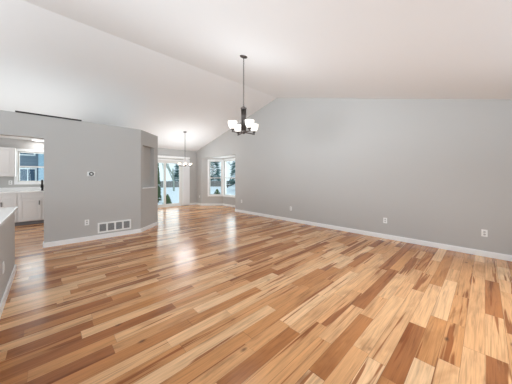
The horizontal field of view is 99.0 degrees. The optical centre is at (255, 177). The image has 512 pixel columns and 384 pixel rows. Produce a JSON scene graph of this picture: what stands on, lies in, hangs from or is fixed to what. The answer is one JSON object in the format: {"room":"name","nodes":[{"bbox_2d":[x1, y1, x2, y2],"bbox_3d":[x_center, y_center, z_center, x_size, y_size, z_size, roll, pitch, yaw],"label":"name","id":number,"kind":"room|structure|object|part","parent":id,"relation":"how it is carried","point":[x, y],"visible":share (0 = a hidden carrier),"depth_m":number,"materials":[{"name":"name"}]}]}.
{"room":"empty living room","nodes":[
{"label":"empty living room","id":0,"kind":"room"},
{"bbox_2d":[0,213,14,301],"bbox_3d":[-1.904,0.858,1.431,0.120,0.885,4.300,0,0,-44],"label":"wall","id":1,"kind":"structure","parent":0,"point":[7,230],"depth_m":2.48,"materials":[{"name":"grey paint"}]},
{"bbox_2d":[2,261,4,273],"bbox_3d":[-2.581,0.920,2.236,0.011,0.116,0.072,0,0,-44],"label":"electrical outlet","id":2,"kind":"object","parent":1,"relation":"attached to","point":[3,264],"visible":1,"depth_m":2.22,"materials":[{"name":"white plastic"}]},
{"bbox_2d":[0,264,15,317],"bbox_3d":[-1.904,1.254,1.441,0.134,0.092,4.314,0,0,-44],"label":"baseboard","id":3,"kind":"structure","parent":1,"relation":"attached to","point":[5,295],"depth_m":2.38,"materials":[{"name":"white paint"}]},
{"bbox_2d":[0,207,17,226],"bbox_3d":[-1.990,0.398,1.122,0.768,0.035,4.070,0,0,-44],"label":"countertop","id":4,"kind":"structure","parent":1,"relation":"on","point":[6,213],"depth_m":2.36,"materials":[{"name":"white stone"}]},
{"bbox_2d":[0,135,43,139],"bbox_3d":[-5.882,-1.117,4.762,6.060,0.035,3.490,0,0,-44],"label":"ceiling","id":5,"kind":"structure","parent":0,"point":[1,136],"depth_m":5.99,"materials":[{"name":"white paint"}]},
{"bbox_2d":[0,110,157,242],"bbox_3d":[-4.979,0.080,3.916,6.200,2.440,1.260,0,0,-44],"label":"wall","id":6,"kind":"structure","parent":0,"point":[123,160],"depth_m":4.53,"materials":[{"name":"grey paint"}]},
{"bbox_2d":[15,111,81,120],"bbox_3d":[-3.888,-1.153,4.141,0.906,0.022,0.120,0,0,-44],"label":"strip","id":7,"kind":"object","parent":6,"relation":"on","point":[15,111],"visible":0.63,"depth_m":4.08,"materials":[{"name":"grey"}]},
{"bbox_2d":[87,172,94,175],"bbox_3d":[-3.407,-0.076,4.522,0.132,0.092,0.032,0,0,-44],"label":"thermostat","id":8,"kind":"object","parent":6,"relation":"attached to","point":[88,173],"visible":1,"depth_m":4.51,"materials":[{"name":"white plastic"}]},
{"bbox_2d":[43,221,157,247],"bbox_3d":[-3.180,1.254,4.939,0.479,0.092,2.346,0,0,35],"label":"baseboard","id":9,"kind":"structure","parent":6,"relation":"attached to","point":[108,235],"depth_m":4.57,"materials":[{"name":"white paint"}]},
{"bbox_2d":[98,219,130,232],"bbox_3d":[-3.108,1.067,4.821,0.630,0.219,0.012,0,0,-44],"label":"air vent","id":10,"kind":"object","parent":6,"relation":"in","point":[103,227],"visible":1,"depth_m":4.81,"materials":[{"name":"white plastic"}]},
{"bbox_2d":[100,224,105,231],"bbox_3d":[-3.271,1.067,4.667,0.118,0.155,0.008,0,0,-44],"label":"grille","id":11,"kind":"object","parent":10,"relation":"attached to","point":[102,226],"depth_m":4.67,"materials":[{"name":"grey metal"}]},
{"bbox_2d":[108,223,113,229],"bbox_3d":[-3.163,1.067,4.770,0.118,0.155,0.008,0,0,-44],"label":"grille","id":12,"kind":"object","parent":10,"relation":"attached to","point":[110,225],"depth_m":4.77,"materials":[{"name":"grey metal"}]},
{"bbox_2d":[116,222,121,228],"bbox_3d":[-3.055,1.067,4.873,0.118,0.155,0.008,0,0,-44],"label":"grille","id":13,"kind":"object","parent":10,"relation":"attached to","point":[118,224],"depth_m":4.87,"materials":[{"name":"grey metal"}]},
{"bbox_2d":[124,221,129,227],"bbox_3d":[-2.947,1.067,4.977,0.118,0.155,0.008,0,0,-44],"label":"grille","id":14,"kind":"object","parent":10,"relation":"attached to","point":[126,223],"depth_m":4.98,"materials":[{"name":"grey metal"}]},
{"bbox_2d":[0,138,196,202],"bbox_3d":[-6.078,-0.043,7.359,9.360,2.685,0.540,0,0,-44],"label":"wall","id":15,"kind":"structure","parent":0,"point":[4,142],"depth_m":6.63,"materials":[{"name":"grey paint"}]},
{"bbox_2d":[0,147,15,176],"bbox_3d":[-7.016,-0.425,5.839,0.805,0.790,0.355,0,0,-44],"label":"upper cabinet","id":16,"kind":"object","parent":15,"relation":"attached to","point":[7,154],"visible":1,"depth_m":5.91,"materials":[{"name":"white paint"}]},
{"bbox_2d":[14,149,43,184],"bbox_3d":[-6.513,-0.315,6.627,1.100,1.030,0.118,0,0,-44],"label":"window","id":17,"kind":"structure","parent":15,"relation":"in","point":[17,181],"depth_m":6.33,"materials":[{"name":"white paint"}]},
{"bbox_3d":[-6.532,-0.320,6.646,0.890,0.044,0.035,0,0,-44],"label":"meeting rail","id":18,"kind":"part","parent":17,"relation":"part of","materials":[{"name":"plastic"}]},
{"bbox_2d":[158,159,183,207],"bbox_3d":[-4.003,0.242,9.595,1.680,2.115,0.148,0,0,-44],"label":"door","id":19,"kind":"structure","parent":15,"relation":"in","point":[164,161],"depth_m":9.82,"materials":[{"name":"white paint"}]},
{"bbox_3d":[-4.254,0.282,9.358,0.780,1.965,0.035,0,0,-44],"label":"sliding sash","id":20,"kind":"part","parent":19,"relation":"part of","materials":[{"name":"plastic"}]},
{"bbox_3d":[-3.785,0.282,9.866,0.780,1.965,0.035,0,0,-44],"label":"fixed sash","id":21,"kind":"part","parent":19,"relation":"part of","materials":[{"name":"glass"}]},
{"bbox_2d":[158,155,189,204],"bbox_3d":[-3.834,0.150,9.588,1.986,2.200,0.090,0,0,-44],"label":"vertical blinds","id":22,"kind":"object","parent":15,"relation":"attached to","point":[186,170],"visible":0.92,"depth_m":10.11,"materials":[{"name":"white paint"}]},
{"bbox_2d":[213,155,234,157],"bbox_3d":[-1.305,-0.950,9.707,0.790,0.100,2.750,0,0,-44],"label":"ceiling","id":23,"kind":"structure","parent":0,"point":[229,156],"depth_m":9.32,"materials":[{"name":"white paint"}]},
{"bbox_2d":[0,205,511,383],"bbox_3d":[-2.024,1.360,3.369,10.120,0.120,11.870,0,0,-44],"label":"floor","id":24,"kind":"structure","parent":0,"point":[205,294],"depth_m":2.14,"materials":[{"name":"brown wood"}]},
{"bbox_2d":[0,193,17,225],"bbox_3d":[-6.841,0.859,5.811,0.718,0.883,0.640,0,0,-44],"label":"base cabinet","id":25,"kind":"object","parent":24,"relation":"on","point":[8,199],"visible":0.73,"depth_m":5.77,"materials":[{"name":"white paint"}]},
{"bbox_3d":[-6.516,0.505,5.739,0.310,0.140,0.020,0,0,-44],"label":"drawer","id":26,"kind":"part","parent":25,"relation":"part of","materials":[{"name":"white paint"}]},
{"bbox_3d":[-6.516,0.890,5.739,0.310,0.580,0.020,0,0,-44],"label":"cabinet door","id":27,"kind":"part","parent":25,"relation":"part of","materials":[{"name":"white paint"}]},
{"bbox_2d":[18,192,43,225],"bbox_3d":[-6.241,0.859,6.384,0.938,0.883,0.640,0,0,-44],"label":"base cabinet","id":28,"kind":"object","parent":24,"relation":"on","point":[30,205],"visible":0.54,"depth_m":6.03,"materials":[{"name":"white paint"}]},
{"bbox_2d":[0,187,43,193],"bbox_3d":[-6.520,0.347,6.134,1.730,0.135,0.617,0,0,-44],"label":"countertop","id":29,"kind":"structure","parent":28,"relation":"on","point":[13,189],"depth_m":6.17,"materials":[{"name":"white stone"}]},
{"bbox_3d":[-6.218,0.890,6.023,0.435,0.580,0.020,0,0,-44],"label":"cabinet door","id":30,"kind":"part","parent":28,"relation":"part of","materials":[{"name":"white paint"}]},
{"bbox_3d":[-6.049,0.505,6.184,0.900,0.140,0.020,0,0,-44],"label":"drawer","id":31,"kind":"part","parent":28,"relation":"part of","materials":[{"name":"white paint"}]},
{"bbox_3d":[-5.885,0.890,6.341,0.445,0.580,0.020,0,0,-44],"label":"cabinet door","id":32,"kind":"part","parent":28,"relation":"part of","materials":[{"name":"white paint"}]},
{"bbox_2d":[0,0,511,150],"bbox_3d":[-2.234,-1.716,3.190,9.570,1.987,11.900,0,0,-44],"label":"ceiling","id":33,"kind":"structure","parent":0,"point":[165,69],"depth_m":3.48,"materials":[{"name":"white paint"}]},
{"bbox_2d":[228,55,257,135],"bbox_3d":[-0.209,-1.401,3.697,0.442,1.333,0.442,0,0,14],"label":"chandelier","id":34,"kind":"object","parent":33,"relation":"hanging from","point":[249,123],"visible":1,"depth_m":3.67,"materials":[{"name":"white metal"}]},
{"bbox_3d":[-0.385,-0.862,3.591,0.153,0.122,0.153,0,0,-31],"label":"lamp shade","id":35,"kind":"part","parent":34,"relation":"part of","materials":[{"name":"white glass"}]},
{"bbox_3d":[-0.315,-0.862,3.873,0.153,0.122,0.153,0,0,-31],"label":"lamp shade","id":36,"kind":"part","parent":34,"relation":"part of","materials":[{"name":"white glass"}]},
{"bbox_3d":[-0.104,-0.862,3.522,0.153,0.122,0.153,0,0,-31],"label":"lamp shade","id":37,"kind":"part","parent":34,"relation":"part of","materials":[{"name":"white glass"}]},
{"bbox_3d":[-0.034,-0.862,3.803,0.153,0.122,0.153,0,0,-31],"label":"lamp shade","id":38,"kind":"part","parent":34,"relation":"part of","materials":[{"name":"white glass"}]},
{"bbox_2d":[197,98,511,254],"bbox_3d":[1.407,-0.610,6.697,0.840,3.820,11.550,0,0,-44],"label":"wall","id":39,"kind":"structure","parent":0,"point":[438,170],"depth_m":4.71,"materials":[{"name":"grey paint"}]},
{"bbox_2d":[208,159,222,195],"bbox_3d":[-1.897,0.015,10.250,0.720,1.730,0.118,0,0,1],"label":"window","id":40,"kind":"structure","parent":39,"relation":"in","point":[209,160],"depth_m":10.20,"materials":[{"name":"white paint"}]},
{"bbox_2d":[223,158,234,197],"bbox_3d":[-1.144,0.015,9.836,0.118,1.730,1.055,0,0,-44],"label":"window","id":41,"kind":"structure","parent":39,"relation":"in","point":[231,159],"depth_m":10.13,"materials":[{"name":"white paint"}]},
{"bbox_2d":[196,203,511,260],"bbox_3d":[1.351,1.254,6.643,0.714,0.092,11.550,0,0,-44],"label":"baseboard","id":42,"kind":"structure","parent":39,"relation":"attached to","point":[506,257],"depth_m":4.56,"materials":[{"name":"white paint"}]},
{"bbox_2d":[481,229,487,236],"bbox_3d":[3.769,0.916,3.604,0.010,0.116,0.072,0,0,-44],"label":"wall outlet","id":43,"kind":"object","parent":39,"relation":"attached to","point":[484,233],"visible":1,"depth_m":3.60,"materials":[{"name":"white plastic"}]},
{"label":"outside","id":44,"kind":"structure","parent":0,"visible":0},
{"bbox_2d":[158,180,234,204],"bbox_3d":[-7.443,1.260,42.579,128.000,0.780,91.900,0,0,-44],"label":"snow ground","id":45,"kind":"structure","parent":44,"point":[174,195],"depth_m":19.92,"materials":[{"name":"white snow"}]},
{"bbox_2d":[20,153,43,180],"bbox_3d":[-14.938,-2.250,12.838,11.100,8.100,7.800,0,0,-44],"label":"neighbor house","id":46,"kind":"structure","parent":45,"relation":"on","point":[26,159],"depth_m":11.71,"materials":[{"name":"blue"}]},
{"bbox_3d":[-12.287,-0.025,11.760,0.550,0.850,0.020,0,0,-44],"label":"pane","id":47,"kind":"part","parent":46,"relation":"part of","materials":[{"name":"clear glass"}]},
{"bbox_2d":[158,163,161,201],"bbox_3d":[-6.181,0.278,13.743,0.548,2.772,0.542,0,0,17],"label":"evergreen shrub","id":48,"kind":"object","parent":45,"relation":"on","point":[159,183],"visible":0.38,"depth_m":13.68,"materials":[{"name":"green plant"}]},
{"bbox_2d":[166,194,171,203],"bbox_3d":[-5.346,1.360,13.269,0.601,0.738,0.616,0,0,-44],"label":"evergreen shrub","id":49,"kind":"object","parent":45,"relation":"on","point":[168,199],"visible":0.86,"depth_m":13.16,"materials":[{"name":"green plant"}]},
{"bbox_2d":[166,163,174,190],"bbox_3d":[-7.949,-1.604,19.026,2.854,6.052,3.328,0,0,-27],"label":"bare tree","id":50,"kind":"object","parent":45,"relation":"on","point":[169,169],"visible":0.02,"depth_m":19.74,"materials":[{"name":"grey plant"}]},
{"bbox_2d":[170,164,178,180],"bbox_3d":[-15.489,-1.864,44.641,4.202,5.993,4.315,0,0,-44],"label":"evergreen tree","id":51,"kind":"object","parent":45,"relation":"on","point":[176,173],"visible":0.25,"depth_m":43.66,"materials":[{"name":"green plant"}]},
{"bbox_2d":[160,181,231,187],"bbox_3d":[-4.681,0.910,25.299,26.500,1.180,0.130,0,0,-19],"label":"fence","id":52,"kind":"object","parent":45,"relation":"on","point":[168,183],"visible":0.09,"depth_m":23.89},
{"bbox_2d":[210,162,220,180],"bbox_3d":[-5.827,-2.688,29.602,3.119,7.466,2.994,0,0,-44],"label":"evergreen tree","id":53,"kind":"object","parent":45,"relation":"on","point":[214,169],"visible":0.23,"depth_m":28.98,"materials":[{"name":"green plant"}]},
{"bbox_2d":[227,161,234,186],"bbox_3d":[-1.950,-2.061,22.219,2.168,6.970,2.126,0,0,-44],"label":"evergreen tree","id":54,"kind":"object","parent":45,"relation":"on","point":[232,181],"visible":0.1,"depth_m":21.93,"materials":[{"name":"green plant"}]}
]}

